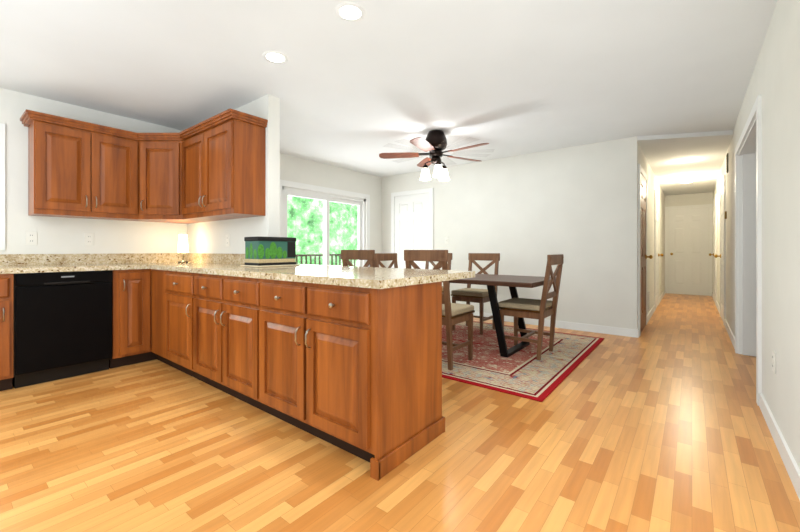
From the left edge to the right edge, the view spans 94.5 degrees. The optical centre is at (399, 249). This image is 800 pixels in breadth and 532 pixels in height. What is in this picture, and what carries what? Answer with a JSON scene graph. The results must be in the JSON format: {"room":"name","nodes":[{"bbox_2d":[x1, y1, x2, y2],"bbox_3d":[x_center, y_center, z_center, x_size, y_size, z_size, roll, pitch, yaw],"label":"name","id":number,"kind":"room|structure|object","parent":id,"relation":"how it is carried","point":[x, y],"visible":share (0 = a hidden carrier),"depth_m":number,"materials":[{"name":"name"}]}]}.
{"room":"dining room","nodes":[
{"label":"dining room","id":0,"kind":"room"},
{"bbox_2d":[0,88,383,266],"bbox_3d":[-2.952,-0.159,3.782,0.120,2.430,8.520,0,0,38],"label":"wall","id":1,"kind":"structure","parent":0,"point":[55,235],"depth_m":3.62,"materials":[{"name":"paint"}]},
{"bbox_2d":[0,123,4,249],"bbox_3d":[-3.787,-0.534,2.679,0.135,1.070,1.265,0,0,38],"label":"kitchen window","id":2,"kind":"structure","parent":1,"relation":"in","point":[2,186],"depth_m":3.13,"materials":[{"name":"white plastic"}]},
{"bbox_2d":[25,231,36,244],"bbox_3d":[-3.266,-0.104,3.278,0.009,0.118,0.075,0,0,38],"label":"electrical outlet","id":3,"kind":"object","parent":1,"relation":"attached to","point":[30,238],"visible":1,"depth_m":3.27,"materials":[{"name":"white plastic"}]},
{"bbox_2d":[28,112,147,219],"bbox_3d":[-2.885,-0.724,3.464,0.373,0.800,0.782,0,0,38],"label":"upper cabinet","id":4,"kind":"object","parent":1,"relation":"attached to","point":[76,167],"depth_m":3.32,"materials":[{"name":"brown wood"}]},
{"bbox_2d":[84,233,93,244],"bbox_3d":[-3.018,-0.104,3.592,0.009,0.118,0.075,0,0,38],"label":"electrical outlet","id":5,"kind":"object","parent":1,"relation":"attached to","point":[88,238],"visible":1,"depth_m":3.59,"materials":[{"name":"white plastic"}]},
{"bbox_2d":[280,180,369,266],"bbox_3d":[-1.183,0.029,5.991,0.120,2.055,1.910,0,0,38],"label":"sliding door","id":6,"kind":"structure","parent":1,"relation":"in","point":[327,198],"depth_m":5.98,"materials":[{"name":"white plastic"}]},
{"bbox_2d":[188,94,283,253],"bbox_3d":[-1.780,-0.159,3.822,1.670,2.430,0.115,0,0,38],"label":"wall","id":7,"kind":"structure","parent":0,"point":[203,237],"depth_m":3.37,"materials":[{"name":"paint"}]},
{"bbox_2d":[140,136,179,215],"bbox_3d":[-2.372,-0.704,3.658,0.308,0.710,0.253,0,0,38],"label":"upper cabinet","id":8,"kind":"object","parent":7,"relation":"attached to","point":[159,156],"depth_m":3.65,"materials":[{"name":"brown wood"}]},
{"bbox_2d":[180,112,267,219],"bbox_3d":[-1.678,-0.724,3.468,0.970,0.800,0.309,0,0,38],"label":"upper cabinet","id":9,"kind":"object","parent":7,"relation":"attached to","point":[211,169],"depth_m":3.22,"materials":[{"name":"brown wood"}]},
{"bbox_2d":[226,235,229,246],"bbox_3d":[-1.721,-0.094,3.695,0.075,0.118,0.009,0,0,38],"label":"electrical outlet","id":10,"kind":"object","parent":7,"relation":"attached to","point":[227,240],"visible":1,"depth_m":3.69,"materials":[{"name":"white plastic"}]},
{"bbox_2d":[0,0,777,195],"bbox_3d":[1.881,-1.399,3.675,7.840,0.150,14.340,0,0,38],"label":"ceiling","id":11,"kind":"structure","parent":0,"point":[666,82],"depth_m":2.82,"materials":[{"name":"paint"}]},
{"bbox_2d":[262,51,287,63],"bbox_3d":[-0.887,-1.371,2.637,0.176,0.004,0.176,0,0,38],"label":"recessed light","id":12,"kind":"object","parent":11,"relation":"in","point":[276,57],"visible":1,"depth_m":2.63,"materials":[{"name":"white"}]},
{"bbox_2d":[335,2,365,21],"bbox_3d":[-0.287,-1.371,2.138,0.176,0.004,0.176,0,0,38],"label":"recessed light","id":13,"kind":"object","parent":11,"relation":"in","point":[349,10],"visible":1,"depth_m":2.13,"materials":[{"name":"white"}]},
{"bbox_2d":[379,130,490,180],"bbox_3d":[0.419,-1.101,4.304,1.332,0.543,1.321,0,0,38],"label":"ceiling fan","id":14,"kind":"object","parent":11,"relation":"hanging from","point":[434,142],"visible":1,"depth_m":4.24,"materials":[{"name":"brown metal"}]},
{"bbox_2d":[676,176,697,182],"bbox_3d":[5.269,-1.280,6.797,0.330,0.085,0.330,0,0,38],"label":"light","id":15,"kind":"object","parent":11,"relation":"attached to","point":[688,179],"visible":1,"depth_m":6.71,"materials":[{"name":"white glass"}]},
{"bbox_2d":[0,293,799,531],"bbox_3d":[1.881,1.106,3.675,7.840,0.100,14.340,0,0,38],"label":"floor","id":16,"kind":"structure","parent":0,"point":[659,424],"depth_m":1.87,"materials":[{"name":"laminate"}]},
{"bbox_2d":[0,274,12,390],"bbox_3d":[-3.305,0.616,2.726,0.629,0.880,0.581,0,0,38],"label":"base cabinet","id":17,"kind":"object","parent":16,"relation":"on","point":[6,280],"depth_m":2.73,"materials":[{"name":"brown wood"}]},
{"bbox_2d":[12,270,112,387],"bbox_3d":[-2.909,0.619,3.169,0.586,0.875,0.600,0,0,38],"label":"dishwasher","id":18,"kind":"object","parent":16,"relation":"on","point":[62,325],"visible":1,"depth_m":2.97,"materials":[{"name":"black metal"}]},
{"bbox_2d":[109,269,139,368],"bbox_3d":[-2.664,0.616,3.538,0.629,0.880,0.278,0,0,38],"label":"base cabinet","id":19,"kind":"object","parent":16,"relation":"on","point":[125,283],"depth_m":3.31,"materials":[{"name":"brown wood"}]},
{"bbox_2d":[0,253,147,273],"bbox_3d":[-3.440,0.105,2.543,0.642,0.139,2.730,0,0,38],"label":"countertop","id":20,"kind":"structure","parent":19,"relation":"on","point":[9,263],"depth_m":3.31,"materials":[{"name":"beige stone"}]},
{"bbox_2d":[140,269,167,364],"bbox_3d":[-2.013,0.616,3.528,0.448,0.880,0.630,0,0,38],"label":"base cabinet","id":21,"kind":"object","parent":16,"relation":"on","point":[153,283],"depth_m":3.41,"materials":[{"name":"brown wood"}]},
{"bbox_2d":[168,271,195,377],"bbox_3d":[-1.622,0.616,3.253,0.623,0.880,0.578,0,0,38],"label":"base cabinet","id":22,"kind":"object","parent":16,"relation":"on","point":[181,285],"depth_m":3.01,"materials":[{"name":"brown wood"}]},
{"bbox_2d":[196,273,263,410],"bbox_3d":[-1.068,0.616,2.815,1.071,0.880,0.578,0,0,38],"label":"base cabinet","id":23,"kind":"object","parent":16,"relation":"on","point":[229,309],"depth_m":2.51,"materials":[{"name":"brown wood"}]},
{"bbox_2d":[264,279,443,480],"bbox_3d":[-0.346,0.616,2.246,1.048,0.880,0.578,0,0,38],"label":"base cabinet","id":24,"kind":"object","parent":16,"relation":"on","point":[356,371],"depth_m":1.91,"materials":[{"name":"brown wood"}]},
{"bbox_2d":[148,253,474,288],"bbox_3d":[-1.177,0.105,3.103,3.502,0.139,0.925,0,0,38],"label":"countertop","id":25,"kind":"structure","parent":24,"relation":"on","point":[350,276],"depth_m":2.34,"materials":[{"name":"beige stone"}]},
{"bbox_2d":[178,234,187,262],"bbox_3d":[-2.308,-0.015,3.936,0.100,0.299,0.100,0,0,38],"label":"lamp","id":26,"kind":"object","parent":25,"relation":"on","point":[182,245],"visible":0.98,"depth_m":3.90,"materials":[{"name":"white"}]},
{"bbox_2d":[240,236,300,266],"bbox_3d":[-1.084,0.014,3.110,0.275,0.242,0.400,0,0,38],"label":"fish tank","id":27,"kind":"object","parent":25,"relation":"on","point":[260,251],"visible":1,"depth_m":3.02,"materials":[{"name":"black"}]},
{"bbox_2d":[442,321,603,401],"bbox_3d":[0.475,1.050,4.447,3.135,0.009,2.330,0,0,38],"label":"rug","id":28,"kind":"object","parent":16,"relation":"on","point":[524,373],"visible":0.42,"depth_m":3.47,"materials":[{"name":"fabric"}]},
{"bbox_2d":[341,250,374,266],"bbox_3d":[-0.278,0.522,3.925,0.460,1.046,0.533,0,0,38],"label":"chair","id":29,"kind":"object","parent":28,"relation":"on","point":[347,256],"visible":0.1,"depth_m":3.70,"materials":[{"name":"brown wood"}]},
{"bbox_2d":[375,253,397,267],"bbox_3d":[0.001,0.544,4.808,0.526,1.001,0.460,0,0,38],"label":"chair","id":30,"kind":"object","parent":28,"relation":"on","point":[379,257],"visible":0.17,"depth_m":4.95,"materials":[{"name":"brown wood"}]},
{"bbox_2d":[425,253,451,293],"bbox_3d":[0.429,0.544,5.354,0.460,1.001,0.526,0,0,38],"label":"chair","id":31,"kind":"object","parent":28,"relation":"on","point":[434,264],"visible":0.12,"depth_m":5.41,"materials":[{"name":"brown wood"}]},
{"bbox_2d":[404,250,474,369],"bbox_3d":[0.374,0.522,3.461,0.460,1.046,0.533,0,0,38],"label":"chair","id":32,"kind":"object","parent":28,"relation":"on","point":[454,313],"visible":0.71,"depth_m":3.25,"materials":[{"name":"brown wood"}]},
{"bbox_2d":[451,253,499,334],"bbox_3d":[0.997,0.544,4.880,0.460,1.001,0.526,0,0,38],"label":"chair","id":33,"kind":"object","parent":28,"relation":"on","point":[468,294],"visible":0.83,"depth_m":4.81,"materials":[{"name":"brown wood"}]},
{"bbox_2d":[442,274,555,357],"bbox_3d":[0.663,0.670,4.286,2.030,0.748,0.890,0,0,38],"label":"dining table","id":34,"kind":"object","parent":28,"relation":"on","point":[511,282],"visible":0.38,"depth_m":3.69,"materials":[{"name":"brown wood"}]},
{"bbox_2d":[498,254,563,359],"bbox_3d":[1.329,0.544,3.760,0.526,1.001,0.460,0,0,38],"label":"chair","id":35,"kind":"object","parent":28,"relation":"on","point":[542,309],"visible":0.94,"depth_m":3.65,"materials":[{"name":"brown wood"}]},
{"bbox_2d":[384,138,627,328],"bbox_3d":[1.251,-0.159,5.815,3.960,2.430,0.120,0,0,38],"label":"wall","id":36,"kind":"structure","parent":0,"point":[528,214],"depth_m":5.12,"materials":[{"name":"paint"}]},
{"bbox_2d":[391,188,432,268],"bbox_3d":[0.183,0.001,6.535,0.920,2.110,0.117,0,0,38],"label":"door","id":37,"kind":"structure","parent":36,"relation":"attached to","point":[411,221],"depth_m":6.55,"materials":[{"name":"white wood"}]},
{"bbox_2d":[473,311,638,337],"bbox_3d":[1.720,1.008,5.360,2.929,0.095,0.014,0,0,38],"label":"baseboard","id":38,"kind":"structure","parent":36,"relation":"attached to","point":[559,324],"depth_m":4.83,"materials":[{"name":"white wood"}]},
{"bbox_2d":[628,136,663,329],"bbox_3d":[4.656,-0.159,6.835,0.120,2.430,5.940,0,0,38],"label":"wall","id":39,"kind":"structure","parent":0,"point":[636,156],"depth_m":4.52,"materials":[{"name":"paint"}]},
{"bbox_2d":[638,164,652,335],"bbox_3d":[3.239,0.001,4.884,0.117,2.110,0.960,0,0,38],"label":"door","id":40,"kind":"structure","parent":39,"relation":"attached to","point":[642,250],"depth_m":4.86,"materials":[{"name":"white wood"}]},
{"bbox_2d":[648,290,649,309],"bbox_3d":[3.761,0.756,5.593,0.013,0.280,0.200,0,0,38],"label":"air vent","id":41,"kind":"object","parent":39,"relation":"in","point":[648,299],"visible":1,"depth_m":5.56,"materials":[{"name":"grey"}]},
{"bbox_2d":[647,305,654,322],"bbox_3d":[3.978,1.008,5.869,0.014,0.095,1.495,0,0,38],"label":"baseboard","id":42,"kind":"structure","parent":39,"relation":"attached to","point":[652,310],"depth_m":5.76,"materials":[{"name":"white wood"}]},
{"bbox_2d":[654,190,660,309],"bbox_3d":[4.740,0.001,6.833,0.060,2.110,0.920,0,0,38],"label":"door","id":43,"kind":"structure","parent":39,"relation":"attached to","point":[656,197],"depth_m":6.75,"materials":[{"name":"white wood"}]},
{"bbox_2d":[659,289,665,302],"bbox_3d":[5.755,1.008,8.121,0.014,0.095,2.320,0,0,38],"label":"baseboard","id":44,"kind":"structure","parent":39,"relation":"attached to","point":[662,295],"depth_m":8.09,"materials":[{"name":"white wood"}]},
{"bbox_2d":[664,192,711,295],"bbox_3d":[6.847,-0.159,8.813,0.870,2.430,0.120,0,0,38],"label":"wall","id":45,"kind":"structure","parent":0,"point":[698,198],"depth_m":8.80,"materials":[{"name":"paint"}]},
{"bbox_2d":[665,204,712,295],"bbox_3d":[6.795,0.001,8.731,0.920,2.110,0.117,0,0,38],"label":"door","id":46,"kind":"structure","parent":45,"relation":"attached to","point":[688,249],"depth_m":8.73,"materials":[{"name":"white wood"}]},
{"bbox_2d":[712,0,799,468],"bbox_3d":[2.847,-0.159,2.913,0.120,2.430,14.340,0,0,38],"label":"wall","id":47,"kind":"structure","parent":0,"point":[775,77],"depth_m":2.02,"materials":[{"name":"paint"}]},
{"bbox_2d":[711,195,716,305],"bbox_3d":[6.292,0.001,7.391,0.064,2.110,0.920,0,0,38],"label":"door","id":48,"kind":"structure","parent":47,"relation":"attached to","point":[714,254],"depth_m":7.04,"materials":[{"name":"white wood"}]},
{"bbox_2d":[717,175,725,324],"bbox_3d":[4.836,0.001,5.547,0.064,2.110,0.920,0,0,38],"label":"door","id":49,"kind":"structure","parent":47,"relation":"attached to","point":[722,255],"depth_m":5.24,"materials":[{"name":"white wood"}]},
{"bbox_2d":[726,153,727,172],"bbox_3d":[4.279,-1.134,4.840,0.016,0.240,0.120,0,0,38],"label":"air vent","id":50,"kind":"object","parent":47,"relation":"in","point":[727,163],"visible":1,"depth_m":4.81,"materials":[{"name":"brown metal"}]},
{"bbox_2d":[724,319,734,348],"bbox_3d":[4.019,1.008,4.506,0.014,0.095,1.685,0,0,38],"label":"baseboard","id":51,"kind":"structure","parent":47,"relation":"attached to","point":[732,338],"depth_m":4.47,"materials":[{"name":"white wood"}]},
{"bbox_2d":[735,95,761,405],"bbox_3d":[3.264,0.004,2.934,0.790,2.105,1.700,0,0,38],"label":"trim","id":52,"kind":"structure","parent":47,"relation":"attached to","point":[748,245],"depth_m":3.67,"materials":[{"name":"white wood"}]},
{"bbox_2d":[772,350,775,373],"bbox_3d":[2.126,0.636,2.106,0.009,0.118,0.075,0,0,38],"label":"electrical outlet","id":53,"kind":"object","parent":47,"relation":"attached to","point":[773,361],"visible":1,"depth_m":2.09,"materials":[{"name":"white plastic"}]},
{"bbox_2d":[759,392,799,499],"bbox_3d":[0.429,1.008,-0.043,0.014,0.095,6.465,0,0,38],"label":"baseboard","id":54,"kind":"structure","parent":47,"relation":"attached to","point":[790,464],"depth_m":1.87,"materials":[{"name":"white wood"}]},
{"label":"outside","id":55,"kind":"structure","parent":0,"visible":0},
{"bbox_2d":[288,196,357,266],"bbox_3d":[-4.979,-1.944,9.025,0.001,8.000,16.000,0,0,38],"label":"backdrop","id":56,"kind":"structure","parent":55,"point":[338,221],"depth_m":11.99,"materials":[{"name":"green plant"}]},
{"bbox_2d":[296,254,357,266],"bbox_3d":[-3.104,0.641,7.545,4.778,1.070,16.000,0,0,38],"label":"railing","id":57,"kind":"object","parent":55,"point":[319,255],"depth_m":9.47,"materials":[{"name":"brown wood"}]}
]}

